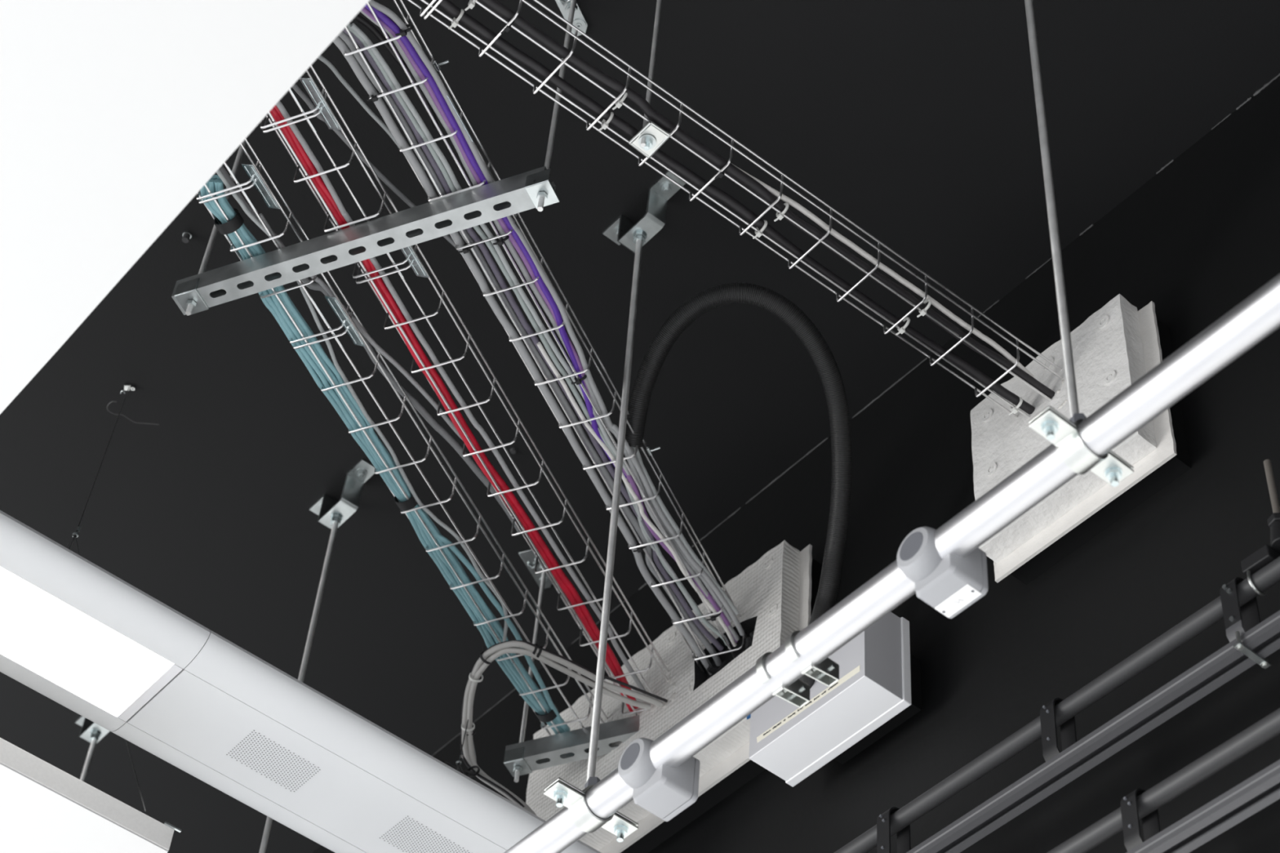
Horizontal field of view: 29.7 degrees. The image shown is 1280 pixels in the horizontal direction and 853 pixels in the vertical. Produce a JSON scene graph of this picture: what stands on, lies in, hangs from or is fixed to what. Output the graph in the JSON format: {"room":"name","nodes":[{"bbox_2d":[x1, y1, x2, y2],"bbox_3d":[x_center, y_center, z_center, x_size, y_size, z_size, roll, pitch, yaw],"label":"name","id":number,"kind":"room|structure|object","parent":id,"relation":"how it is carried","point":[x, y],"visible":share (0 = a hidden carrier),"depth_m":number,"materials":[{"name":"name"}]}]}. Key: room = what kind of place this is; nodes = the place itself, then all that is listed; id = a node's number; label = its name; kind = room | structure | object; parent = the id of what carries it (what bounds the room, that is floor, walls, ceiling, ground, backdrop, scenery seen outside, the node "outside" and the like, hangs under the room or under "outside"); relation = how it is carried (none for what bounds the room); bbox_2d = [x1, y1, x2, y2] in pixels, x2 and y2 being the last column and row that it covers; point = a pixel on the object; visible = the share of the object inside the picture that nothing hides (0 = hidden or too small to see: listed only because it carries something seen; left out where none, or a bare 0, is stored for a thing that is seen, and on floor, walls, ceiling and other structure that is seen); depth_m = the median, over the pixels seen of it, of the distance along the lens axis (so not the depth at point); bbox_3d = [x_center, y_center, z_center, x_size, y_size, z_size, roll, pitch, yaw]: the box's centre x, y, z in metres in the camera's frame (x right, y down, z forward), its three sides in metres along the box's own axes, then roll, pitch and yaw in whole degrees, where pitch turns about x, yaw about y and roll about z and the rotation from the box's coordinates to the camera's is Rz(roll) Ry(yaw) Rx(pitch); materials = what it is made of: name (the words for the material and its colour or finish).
{"room":"open-ceiling office","nodes":[
{"label":"open-ceiling office","id":0,"kind":"room"},
{"bbox_2d":[0,0,1279,852],"bbox_3d":[-1.640,-2.209,3.073,6.660,0.200,12.000,34,-54,-23],"label":"ceiling","id":1,"kind":"structure","parent":0,"point":[915,121],"depth_m":4.58,"materials":[{"name":"black paint"}]},
{"bbox_2d":[75,715,109,743],"bbox_3d":[-1.205,0.660,5.383,0.040,0.101,0.190,34,-54,-23],"label":"bracket","id":2,"kind":"object","parent":1,"relation":"attached to","point":[90,730],"visible":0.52,"depth_m":5.37,"materials":[{"name":"metal"}]},
{"bbox_2d":[80,738,97,782],"bbox_3d":[-1.246,1.117,4.878,0.020,1.305,0.012,34,-54,-23],"label":"rod","id":3,"kind":"object","parent":2,"relation":"hanging from","point":[94,741],"visible":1,"depth_m":5.30,"materials":[{"name":"metal"}]},
{"bbox_2d":[106,384,159,425],"bbox_3d":[-0.998,-0.038,4.777,0.104,0.048,0.050,34,-54,-23],"label":"ceiling hook","id":4,"kind":"object","parent":1,"relation":"attached to","point":[126,387],"visible":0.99,"depth_m":4.77,"materials":[{"name":"white metal"}]},
{"bbox_2d":[0,389,600,852],"bbox_3d":[-1.244,-0.118,4.093,2.730,1.001,0.538,34,-54,-23],"label":"linear light","id":5,"kind":"object","parent":4,"relation":"hanging from","point":[74,633],"depth_m":3.90,"materials":[{"name":"white paint"}]},
{"bbox_2d":[0,566,182,721],"bbox_3d":[-1.516,-0.059,3.502,1.917,0.007,0.173,34,-54,-23],"label":"diffuser","id":6,"kind":"object","parent":5,"relation":"attached to","point":[48,636],"depth_m":3.81,"materials":[{"name":"white plastic"}]},
{"bbox_2d":[125,739,146,811],"bbox_3d":[-0.970,0.619,4.586,0.002,1.207,1.258,20,-50,-12],"label":"cord","id":7,"kind":"object","parent":1,"relation":"hanging from","point":[126,740],"visible":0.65,"depth_m":4.17,"materials":[{"name":"grey metal"}]},
{"bbox_2d":[0,737,181,852],"bbox_3d":[-1.917,0.433,3.665,2.126,0.044,1.206,34,-54,-23],"label":"raft","id":8,"kind":"object","parent":7,"relation":"hanging from","point":[44,808],"visible":1,"depth_m":3.70,"materials":[{"name":"white"}]},
{"bbox_2d":[0,0,369,413],"bbox_3d":[-1.274,-1.284,2.891,2.166,1.250,2.150,34,-54,-23],"label":"raft","id":9,"kind":"object","parent":1,"relation":"hanging from","point":[115,115],"visible":1,"depth_m":2.82,"materials":[{"name":"white"}]},
{"bbox_2d":[185,134,248,315],"bbox_3d":[-0.704,-0.379,4.085,0.009,0.595,0.009,34,-54,-23],"label":"rod","id":10,"kind":"object","parent":1,"relation":"hanging from","point":[189,308],"visible":0.34,"depth_m":4.01,"materials":[{"name":"metal"}]},
{"bbox_2d":[309,458,374,528],"bbox_3d":[-0.608,0.160,4.887,0.040,0.101,0.190,34,-54,-23],"label":"bracket","id":11,"kind":"object","parent":1,"relation":"attached to","point":[329,511],"visible":0.96,"depth_m":4.88,"materials":[{"name":"metal"}]},
{"bbox_2d":[258,522,337,852],"bbox_3d":[-0.651,0.616,4.381,0.017,1.305,0.011,34,-54,-23],"label":"rod","id":12,"kind":"object","parent":11,"relation":"hanging from","point":[330,548],"visible":0.52,"depth_m":4.64,"materials":[{"name":"metal"}]},
{"bbox_2d":[518,548,551,589],"bbox_3d":[-0.206,0.305,5.025,0.055,0.033,0.114,-15,-51,18],"label":"bracket","id":13,"kind":"object","parent":1,"relation":"attached to","point":[528,557],"visible":0.52,"depth_m":5.03,"materials":[{"name":"metal"}]},
{"bbox_2d":[514,568,546,782],"bbox_3d":[-0.215,0.473,4.796,0.009,0.600,0.009,34,-54,-23],"label":"rod","id":14,"kind":"object","parent":13,"relation":"hanging from","point":[544,574],"visible":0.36,"depth_m":4.83,"materials":[{"name":"metal"}]},
{"bbox_2d":[503,715,639,777],"bbox_3d":[-0.119,0.608,4.571,0.287,0.054,0.044,-15,-51,18],"label":"channel","id":15,"kind":"object","parent":14,"relation":"hanging from","point":[528,757],"visible":0.95,"depth_m":4.57,"materials":[{"name":"metal"}]},
{"bbox_2d":[503,746,532,777],"bbox_3d":[-0.232,0.640,4.606,0.040,0.031,0.044,-15,-51,18],"label":"washer","id":16,"kind":"object","parent":15,"relation":"in","point":[516,758],"depth_m":4.59,"materials":[{"name":"metal"}]},
{"bbox_2d":[555,0,587,35],"bbox_3d":[-0.121,-0.708,4.117,0.036,0.033,0.114,-15,-51,18],"label":"bracket","id":17,"kind":"object","parent":1,"relation":"attached to","point":[580,21],"visible":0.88,"depth_m":4.14,"materials":[{"name":"metal"}]},
{"bbox_2d":[537,0,576,211],"bbox_3d":[-0.132,-0.531,3.894,0.009,0.605,0.009,34,-54,-23],"label":"rod","id":18,"kind":"object","parent":17,"relation":"hanging from","point":[556,108],"visible":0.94,"depth_m":3.86,"materials":[{"name":"metal"}]},
{"bbox_2d":[171,165,559,315],"bbox_3d":[-0.438,-0.288,3.803,0.668,0.054,0.044,-15,-51,18],"label":"channel","id":19,"kind":"object","parent":18,"relation":"hanging from","point":[519,193],"visible":1,"depth_m":3.79,"materials":[{"name":"metal"}]},
{"bbox_2d":[173,277,208,315],"bbox_3d":[-0.721,-0.209,3.894,0.040,0.031,0.044,-15,-51,18],"label":"washer","id":20,"kind":"object","parent":19,"relation":"in","point":[194,291],"depth_m":3.88,"materials":[{"name":"metal"}]},
{"bbox_2d":[259,64,669,715],"bbox_3d":[-0.273,-0.019,4.102,0.119,0.061,1.570,-15,-51,18],"label":"cable tray","id":21,"kind":"object","parent":19,"relation":"on","point":[310,86],"visible":0.75,"depth_m":4.00,"materials":[{"name":"metal"}]},
{"bbox_2d":[317,54,425,170],"bbox_3d":[-0.418,-0.488,3.759,0.012,0.008,0.259,-26,-55,25],"label":"cable","id":22,"kind":"object","parent":21,"relation":"on","point":[320,57],"visible":0.71,"depth_m":3.74,"materials":[{"name":"grey plastic"}]},
{"bbox_2d":[291,82,461,253],"bbox_3d":[-0.422,-0.413,3.819,0.020,0.009,0.470,-28,-56,26],"label":"cable","id":23,"kind":"object","parent":21,"relation":"in","point":[295,86],"visible":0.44,"depth_m":3.81,"materials":[{"name":"grey plastic"}]},
{"bbox_2d":[269,106,633,711],"bbox_3d":[-0.293,0.016,4.116,0.027,0.013,1.464,-15,-52,18],"label":"cable","id":24,"kind":"object","parent":21,"relation":"in","point":[273,112],"visible":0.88,"depth_m":4.09,"materials":[{"name":"plastic"}]},
{"bbox_2d":[273,104,638,709],"bbox_3d":[-0.285,0.011,4.116,0.027,0.013,1.463,-15,-52,18],"label":"cable","id":25,"kind":"object","parent":21,"relation":"in","point":[433,371],"visible":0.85,"depth_m":4.11,"materials":[{"name":"plastic"}]},
{"bbox_2d":[275,100,645,694],"bbox_3d":[-0.274,-0.002,4.096,0.021,0.010,1.426,-16,-52,18],"label":"cable","id":26,"kind":"object","parent":21,"relation":"in","point":[279,104],"visible":0.91,"depth_m":4.05,"materials":[{"name":"red plastic"}]},
{"bbox_2d":[524,168,559,208],"bbox_3d":[-0.149,-0.365,3.706,0.040,0.031,0.044,-15,-51,18],"label":"washer","id":27,"kind":"object","parent":19,"relation":"in","point":[537,183],"depth_m":3.69,"materials":[{"name":"metal"}]},
{"bbox_2d":[572,18,586,31],"bbox_3d":[-0.105,-0.689,4.147,0.025,0.004,0.025,-19,-53,21],"label":"washer","id":28,"kind":"object","parent":17,"relation":"in","point":[580,24],"depth_m":4.14,"materials":[{"name":"metal"}]},
{"bbox_2d":[602,170,685,253],"bbox_3d":[0.004,-0.366,4.366,0.040,0.101,0.190,34,-54,-23],"label":"bracket","id":29,"kind":"object","parent":1,"relation":"attached to","point":[623,231],"visible":0.97,"depth_m":4.36,"materials":[{"name":"metal"}]},
{"bbox_2d":[586,239,642,782],"bbox_3d":[-0.035,0.079,3.864,0.026,1.285,0.012,-14,-51,17],"label":"rod","id":30,"kind":"object","parent":29,"relation":"hanging from","point":[592,761],"visible":0.84,"depth_m":3.77,"materials":[{"name":"metal"}]},
{"bbox_2d":[543,777,638,842],"bbox_3d":[-0.067,0.523,3.356,0.143,0.078,0.034,34,-54,-23],"label":"clamp","id":31,"kind":"object","parent":30,"relation":"hanging from","point":[563,793],"visible":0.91,"depth_m":3.33,"materials":[{"name":"white metal"}]},
{"bbox_2d":[504,273,1279,852],"bbox_3d":[0.219,0.284,3.103,0.048,0.048,5.800,34,-54,-23],"label":"pipe","id":32,"kind":"object","parent":31,"relation":"hanging from","point":[1255,317],"visible":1,"depth_m":2.93,"materials":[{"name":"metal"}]},
{"bbox_2d":[617,737,699,822],"bbox_3d":[0.022,0.472,3.277,0.088,0.088,0.079,34,-54,-23],"label":"sensor","id":33,"kind":"object","parent":32,"relation":"attached to","point":[664,792],"visible":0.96,"depth_m":3.25,"materials":[{"name":"grey plastic"}]},
{"bbox_2d":[755,652,809,707],"bbox_3d":[0.185,0.327,3.145,0.081,0.057,0.027,34,-54,-23],"label":"clamp","id":34,"kind":"object","parent":32,"relation":"attached to","point":[797,694],"visible":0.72,"depth_m":3.14,"materials":[{"name":"white metal"}]},
{"bbox_2d":[784,630,839,687],"bbox_3d":[0.221,0.297,3.114,0.081,0.057,0.027,34,-54,-23],"label":"clamp","id":35,"kind":"object","parent":32,"relation":"attached to","point":[827,672],"visible":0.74,"depth_m":3.11,"materials":[{"name":"white metal"}]},
{"bbox_2d":[897,526,988,618],"bbox_3d":[0.369,0.174,2.980,0.088,0.090,0.079,34,-54,-23],"label":"sensor","id":36,"kind":"object","parent":32,"relation":"attached to","point":[949,584],"visible":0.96,"depth_m":2.95,"materials":[{"name":"grey plastic"}]},
{"bbox_2d":[640,0,662,146],"bbox_3d":[0.023,-0.606,3.853,0.008,0.545,0.008,34,-54,-23],"label":"rod","id":37,"kind":"object","parent":1,"relation":"hanging from","point":[653,52],"visible":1,"depth_m":3.83,"materials":[{"name":"metal"}]},
{"bbox_2d":[628,120,671,158],"bbox_3d":[0.015,-0.430,3.658,0.043,0.023,0.057,34,-54,-23],"label":"plate","id":38,"kind":"object","parent":37,"relation":"attached to","point":[655,136],"visible":1,"depth_m":3.66,"materials":[{"name":"white metal"}]},
{"bbox_2d":[638,133,656,149],"bbox_3d":[0.011,-0.432,3.664,0.027,0.002,0.027,34,-54,-23],"label":"washer","id":39,"kind":"object","parent":38,"relation":"in","point":[651,139],"depth_m":3.66,"materials":[{"name":"metal"}]},
{"bbox_2d":[407,0,1062,417],"bbox_3d":[0.139,-0.378,3.749,1.440,0.063,0.108,32,-54,-22],"label":"cable tray","id":40,"kind":"object","parent":37,"relation":"hanging from","point":[424,12],"visible":0.98,"depth_m":3.75,"materials":[{"name":"metal"}]},
{"bbox_2d":[435,0,1035,414],"bbox_3d":[0.169,-0.329,3.771,1.233,0.016,0.026,33,-54,-22],"label":"cable","id":41,"kind":"object","parent":40,"relation":"in","point":[446,5],"visible":0.98,"depth_m":3.74,"materials":[{"name":"black plastic"}]},
{"bbox_2d":[477,0,1054,399],"bbox_3d":[0.220,-0.344,3.754,1.195,0.017,0.031,33,-54,-22],"label":"cable","id":42,"kind":"object","parent":40,"relation":"in","point":[495,6],"visible":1,"depth_m":3.71,"materials":[{"name":"black plastic"}]},
{"bbox_2d":[731,163,1033,377],"bbox_3d":[0.387,-0.249,3.837,0.665,0.010,0.021,32,-54,-22],"label":"cable","id":43,"kind":"object","parent":40,"relation":"in","point":[784,197],"visible":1,"depth_m":3.84,"materials":[{"name":"white plastic"}]},
{"bbox_3d":[0.597,-0.877,3.860,0.040,0.101,0.190,34,-54,-23],"label":"bracket","id":44,"kind":"object","parent":1,"relation":"attached to","visible":0},
{"bbox_2d":[1024,0,1079,418],"bbox_3d":[0.558,-0.432,3.358,0.019,1.285,0.012,34,-54,-23],"label":"rod","id":45,"kind":"object","parent":44,"relation":"hanging from","point":[1069,373],"visible":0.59,"depth_m":3.18,"materials":[{"name":"metal"}]},
{"bbox_2d":[1028,405,1133,487],"bbox_3d":[0.521,0.017,2.854,0.143,0.078,0.034,34,-54,-23],"label":"clamp","id":46,"kind":"object","parent":45,"relation":"hanging from","point":[1060,431],"visible":0.95,"depth_m":2.83,"materials":[{"name":"white metal"}]},
{"bbox_2d":[312,75,1279,852],"bbox_3d":[0.936,0.153,3.708,0.200,1.650,12.000,34,-54,-23],"label":"wall","id":47,"kind":"structure","parent":0,"point":[1201,236],"depth_m":3.95,"materials":[{"name":"black paint"}]},
{"bbox_2d":[525,540,822,852],"bbox_3d":[0.055,0.572,4.515,0.103,0.427,0.784,34,-54,-23],"label":"fire collar","id":48,"kind":"object","parent":47,"relation":"attached to","point":[775,597],"visible":0.56,"depth_m":4.43,"materials":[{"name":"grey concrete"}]},
{"bbox_2d":[195,137,607,761],"bbox_3d":[-0.391,0.077,4.198,0.119,0.061,1.550,-15,-51,18],"label":"cable tray","id":49,"kind":"object","parent":48,"relation":"attached to","point":[255,176],"visible":0.92,"depth_m":4.08,"materials":[{"name":"metal"}]},
{"bbox_2d":[213,208,244,234],"bbox_3d":[-0.655,-0.327,3.847,0.044,0.041,0.020,-15,-51,17],"label":"strap","id":50,"kind":"object","parent":49,"relation":"attached to","point":[237,221],"visible":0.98,"depth_m":3.83,"materials":[{"name":"black plastic"}]},
{"bbox_2d":[258,213,462,439],"bbox_3d":[-0.458,-0.156,4.024,0.019,0.009,0.566,-25,-55,24],"label":"cable","id":51,"kind":"object","parent":49,"relation":"on","point":[318,280],"visible":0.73,"depth_m":4.05,"materials":[{"name":"grey plastic"}]},
{"bbox_2d":[215,168,507,641],"bbox_3d":[-0.435,-0.002,4.110,0.053,0.008,1.150,-14,-51,17],"label":"cable","id":52,"kind":"object","parent":49,"relation":"in","point":[218,171],"visible":0.92,"depth_m":4.10,"materials":[{"name":"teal plastic"}]},
{"bbox_2d":[218,165,522,532],"bbox_3d":[-0.444,-0.116,4.091,0.031,0.013,0.908,-22,-54,23],"label":"cable","id":53,"kind":"object","parent":49,"relation":"on","point":[440,429],"visible":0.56,"depth_m":4.16,"materials":[{"name":"grey plastic"}]},
{"bbox_2d":[200,185,556,734],"bbox_3d":[-0.431,0.105,4.207,0.031,0.013,1.390,-15,-51,17],"label":"cable","id":54,"kind":"object","parent":49,"relation":"in","point":[312,371],"visible":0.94,"depth_m":4.17,"materials":[{"name":"teal plastic"}]},
{"bbox_2d":[204,181,560,733],"bbox_3d":[-0.425,0.104,4.206,0.029,0.013,1.387,-15,-51,17],"label":"cable","id":55,"kind":"object","parent":49,"relation":"in","point":[269,300],"visible":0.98,"depth_m":4.13,"materials":[{"name":"teal plastic"}]},
{"bbox_2d":[208,178,562,733],"bbox_3d":[-0.418,0.104,4.205,0.027,0.014,1.384,-15,-51,17],"label":"cable","id":56,"kind":"object","parent":49,"relation":"in","point":[211,185],"visible":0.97,"depth_m":4.16,"materials":[{"name":"teal plastic"}]},
{"bbox_2d":[213,178,564,733],"bbox_3d":[-0.410,0.103,4.204,0.025,0.012,1.380,-15,-51,17],"label":"cable","id":57,"kind":"object","parent":49,"relation":"in","point":[329,371],"visible":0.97,"depth_m":4.07,"materials":[{"name":"teal plastic"}]},
{"bbox_2d":[217,179,562,728],"bbox_3d":[-0.406,0.102,4.203,0.027,0.013,1.378,-15,-51,17],"label":"cable","id":58,"kind":"object","parent":49,"relation":"in","point":[222,200],"visible":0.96,"depth_m":4.15,"materials":[{"name":"teal plastic"}]},
{"bbox_2d":[217,175,570,729],"bbox_3d":[-0.408,0.095,4.211,0.026,0.012,1.379,-15,-51,17],"label":"cable","id":59,"kind":"object","parent":58,"relation":"on","point":[218,177],"visible":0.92,"depth_m":4.18,"materials":[{"name":"teal plastic"}]},
{"bbox_2d":[394,491,417,511],"bbox_3d":[-0.409,0.127,4.230,0.040,0.038,0.020,-15,-51,17],"label":"strap","id":60,"kind":"object","parent":49,"relation":"attached to","point":[410,504],"visible":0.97,"depth_m":4.22,"materials":[{"name":"black plastic"}]},
{"bbox_2d":[420,521,570,732],"bbox_3d":[-0.247,0.370,4.425,0.039,0.011,0.600,-17,-52,19],"label":"cable","id":61,"kind":"object","parent":49,"relation":"in","point":[440,537],"visible":0.93,"depth_m":4.39,"materials":[{"name":"teal plastic"}]},
{"bbox_2d":[534,700,559,722],"bbox_3d":[-0.177,0.540,4.576,0.042,0.040,0.020,-15,-51,17],"label":"strap","id":62,"kind":"object","parent":49,"relation":"attached to","point":[549,717],"visible":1,"depth_m":4.56,"materials":[{"name":"black plastic"}]},
{"bbox_2d":[343,0,747,671],"bbox_3d":[-0.125,-0.102,4.016,0.118,0.061,1.545,-15,-51,18],"label":"cable tray","id":63,"kind":"object","parent":48,"relation":"attached to","point":[388,40],"visible":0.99,"depth_m":3.96,"materials":[{"name":"metal"}]},
{"bbox_2d":[353,13,439,128],"bbox_3d":[-0.362,-0.541,3.653,0.028,0.011,0.229,-21,-54,22],"label":"cable","id":64,"kind":"object","parent":63,"relation":"in","point":[358,18],"visible":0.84,"depth_m":3.63,"materials":[{"name":"black plastic"}]},
{"bbox_2d":[364,4,626,477],"bbox_3d":[-0.200,-0.274,3.848,0.052,0.012,1.006,-14,-51,17],"label":"cable","id":65,"kind":"object","parent":63,"relation":"in","point":[386,20],"visible":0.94,"depth_m":3.74,"materials":[{"name":"purple plastic"}]},
{"bbox_2d":[332,35,711,675],"bbox_3d":[-0.162,-0.059,4.039,0.032,0.015,1.507,-16,-52,18],"label":"cable","id":66,"kind":"object","parent":63,"relation":"in","point":[338,41],"visible":0.92,"depth_m":3.97,"materials":[{"name":"grey plastic"}]},
{"bbox_2d":[337,31,721,666],"bbox_3d":[-0.154,-0.078,4.021,0.031,0.013,1.474,-16,-52,18],"label":"cable","id":67,"kind":"object","parent":63,"relation":"in","point":[342,34],"visible":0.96,"depth_m":4.00,"materials":[{"name":"grey plastic"}]},
{"bbox_2d":[342,28,723,651],"bbox_3d":[-0.148,-0.093,4.005,0.033,0.011,1.436,-16,-52,18],"label":"cable","id":68,"kind":"object","parent":63,"relation":"in","point":[473,235],"visible":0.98,"depth_m":3.93,"materials":[{"name":"grey plastic"}]},
{"bbox_2d":[346,22,729,645],"bbox_3d":[-0.143,-0.100,3.998,0.037,0.010,1.431,-16,-52,18],"label":"cable","id":69,"kind":"object","parent":63,"relation":"in","point":[437,160],"visible":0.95,"depth_m":3.91,"materials":[{"name":"grey plastic"}]},
{"bbox_2d":[350,22,702,621],"bbox_3d":[-0.150,-0.125,3.976,0.039,0.010,1.349,-15,-52,18],"label":"cable","id":70,"kind":"object","parent":69,"relation":"on","point":[353,26],"visible":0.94,"depth_m":3.86,"materials":[{"name":"grey plastic"}]},
{"bbox_2d":[360,9,739,640],"bbox_3d":[-0.116,-0.116,3.981,0.036,0.010,1.441,-16,-52,18],"label":"cable","id":71,"kind":"object","parent":63,"relation":"in","point":[423,87],"visible":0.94,"depth_m":3.89,"materials":[{"name":"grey plastic"}]},
{"bbox_2d":[361,6,737,643],"bbox_3d":[-0.121,-0.116,3.983,0.050,0.012,1.454,-15,-51,18],"label":"cable","id":72,"kind":"object","parent":63,"relation":"in","point":[629,478],"visible":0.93,"depth_m":3.83,"materials":[{"name":"purple plastic"}]},
{"bbox_2d":[368,0,744,635],"bbox_3d":[-0.102,-0.127,3.971,0.044,0.011,1.438,-16,-52,18],"label":"cable","id":73,"kind":"object","parent":63,"relation":"in","point":[377,6],"visible":0.99,"depth_m":3.92,"materials":[{"name":"purple plastic"}]},
{"bbox_2d":[536,342,736,646],"bbox_3d":[-0.001,0.133,4.186,0.020,0.008,0.777,-18,-52,20],"label":"cable","id":74,"kind":"object","parent":63,"relation":"in","point":[544,353],"visible":0.98,"depth_m":4.16,"materials":[{"name":"white plastic"}]},
{"bbox_2d":[630,446,732,622],"bbox_3d":[0.065,0.194,4.259,0.028,0.026,0.441,-16,-52,19],"label":"cable","id":75,"kind":"object","parent":63,"relation":"in","point":[711,591],"visible":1,"depth_m":4.30,"materials":[{"name":"grey plastic"}]},
{"bbox_2d":[631,447,738,615],"bbox_3d":[0.077,0.187,4.251,0.021,0.025,0.428,-18,-52,20],"label":"cable","id":76,"kind":"object","parent":63,"relation":"in","point":[664,510],"visible":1,"depth_m":4.23,"materials":[{"name":"grey plastic"}]},
{"bbox_2d":[625,282,852,688],"bbox_3d":[0.203,0.090,4.030,0.470,0.532,0.347,34,-54,-23],"label":"conduit","id":77,"kind":"object","parent":63,"relation":"in","point":[826,365],"visible":0.88,"depth_m":4.09,"materials":[{"name":"grey"}]},
{"bbox_2d":[466,647,650,816],"bbox_3d":[-0.190,0.617,4.348,0.324,0.359,0.240,34,-54,-23],"label":"cable","id":78,"kind":"object","parent":48,"relation":"hanging from","point":[552,664],"visible":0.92,"depth_m":4.40,"materials":[{"name":"grey plastic"}]},
{"bbox_2d":[461,640,662,813],"bbox_3d":[-0.163,0.557,4.298,0.367,0.359,0.229,-3,-49,7],"label":"cable","id":79,"kind":"object","parent":78,"relation":"attached to","point":[490,651],"visible":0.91,"depth_m":4.39,"materials":[{"name":"grey plastic"}]},
{"bbox_2d":[460,640,667,807],"bbox_3d":[-0.160,0.553,4.299,0.378,0.354,0.220,-3,-49,7],"label":"cable","id":80,"kind":"object","parent":79,"relation":"attached to","point":[466,763],"visible":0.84,"depth_m":4.39,"materials":[{"name":"grey plastic"}]},
{"bbox_2d":[748,612,921,786],"bbox_3d":[0.337,0.455,4.036,0.161,0.187,0.287,34,-54,-23],"label":"junction box","id":81,"kind":"object","parent":47,"relation":"attached to","point":[877,689],"visible":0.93,"depth_m":3.96,"materials":[{"name":"grey"}]},
{"bbox_2d":[432,72,1279,755],"bbox_3d":[0.308,0.075,4.797,0.006,0.007,2.504,34,-54,-23],"label":"trim","id":82,"kind":"structure","parent":47,"relation":"attached to","point":[1264,86],"depth_m":4.66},
{"bbox_2d":[834,556,1279,852],"bbox_3d":[0.972,0.080,3.086,0.027,0.027,3.000,34,-54,-23],"label":"pipe","id":83,"kind":"object","parent":47,"relation":"attached to","point":[1268,575],"visible":1,"depth_m":3.38,"materials":[{"name":"black metal"}]},
{"bbox_2d":[876,807,911,852],"bbox_3d":[0.374,0.614,3.567,0.046,0.112,0.026,34,-54,-23],"label":"hanger","id":84,"kind":"object","parent":83,"relation":"attached to","point":[883,820],"visible":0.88,"depth_m":3.57,"materials":[{"name":"black metal"}]},
{"bbox_2d":[906,610,1279,852],"bbox_3d":[0.965,0.146,3.013,0.037,0.020,3.000,34,-54,-23],"label":"track rail","id":85,"kind":"object","parent":84,"relation":"hanging from","point":[1227,663],"visible":1,"depth_m":3.29,"materials":[{"name":"grey metal"}]},
{"bbox_2d":[1040,697,1076,761],"bbox_3d":[0.587,0.431,3.386,0.046,0.112,0.026,34,-54,-23],"label":"hanger","id":86,"kind":"object","parent":83,"relation":"attached to","point":[1047,713],"visible":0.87,"depth_m":3.39,"materials":[{"name":"black metal"}]},
{"bbox_2d":[1219,577,1271,669],"bbox_3d":[0.798,0.259,3.196,0.062,0.139,0.026,34,-54,-23],"label":"hanger","id":87,"kind":"object","parent":83,"relation":"attached to","point":[1231,607],"visible":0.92,"depth_m":3.20,"materials":[{"name":"black metal"}]},
{"bbox_2d":[1240,512,1279,595],"bbox_3d":[0.843,0.171,3.223,0.038,0.105,0.076,34,-54,-23],"label":"clamp","id":88,"kind":"object","parent":83,"relation":"attached to","point":[1266,554],"visible":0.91,"depth_m":3.21,"materials":[{"name":"black metal"}]},
{"bbox_2d":[1263,459,1279,512],"bbox_3d":[0.863,0.089,3.290,0.010,0.122,0.010,34,-54,-23],"label":"rod","id":89,"kind":"object","parent":88,"relation":"on","point":[1267,463],"visible":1,"depth_m":3.29,"materials":[{"name":"grey metal"}]},
{"bbox_2d":[970,293,1191,584],"bbox_3d":[0.712,0.020,3.938,0.103,0.385,0.384,34,-54,-23],"label":"fire collar","id":90,"kind":"object","parent":47,"relation":"attached to","point":[1118,344],"visible":0.62,"depth_m":3.89,"materials":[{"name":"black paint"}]},
{"bbox_2d":[981,408,993,422],"bbox_3d":[0.590,-0.019,4.101,0.003,0.025,0.025,34,-54,-23],"label":"washer","id":91,"kind":"object","parent":90,"relation":"in","point":[987,415],"depth_m":4.10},
{"bbox_2d":[985,462,997,475],"bbox_3d":[0.582,0.071,3.999,0.003,0.025,0.025,34,-54,-23],"label":"washer","id":92,"kind":"object","parent":90,"relation":"in","point":[991,468],"depth_m":4.00,"materials":[{"name":"silver metal"}]},
{"bbox_2d":[1041,356,1053,370],"bbox_3d":[0.682,-0.105,4.034,0.003,0.025,0.025,34,-54,-23],"label":"washer","id":93,"kind":"object","parent":90,"relation":"in","point":[1051,358],"depth_m":4.03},
{"bbox_2d":[1097,315,1109,328],"bbox_3d":[0.761,-0.172,3.963,0.003,0.025,0.025,34,-54,-23],"label":"washer","id":94,"kind":"object","parent":90,"relation":"in","point":[1103,321],"depth_m":3.96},
{"bbox_2d":[1103,370,1116,384],"bbox_3d":[0.751,-0.079,3.859,0.003,0.025,0.025,34,-54,-23],"label":"washer","id":95,"kind":"object","parent":90,"relation":"in","point":[1109,376],"depth_m":3.86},
{"bbox_2d":[1047,708,1279,852],"bbox_3d":[1.020,0.185,2.852,0.027,0.027,2.800,34,-54,-23],"label":"pipe","id":96,"kind":"object","parent":47,"relation":"attached to","point":[1267,728],"visible":1,"depth_m":3.11,"materials":[{"name":"black metal"}]},
{"bbox_2d":[1120,788,1160,851],"bbox_3d":[0.651,0.517,3.143,0.046,0.099,0.026,34,-54,-23],"label":"hanger","id":97,"kind":"object","parent":96,"relation":"attached to","point":[1129,807],"visible":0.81,"depth_m":3.14,"materials":[{"name":"black metal"}]},
{"bbox_2d":[1126,760,1279,852],"bbox_3d":[1.014,0.242,2.788,0.037,0.020,2.800,34,-54,-23],"label":"track rail","id":98,"kind":"object","parent":97,"relation":"hanging from","point":[1260,790],"visible":1,"depth_m":3.03,"materials":[{"name":"grey metal"}]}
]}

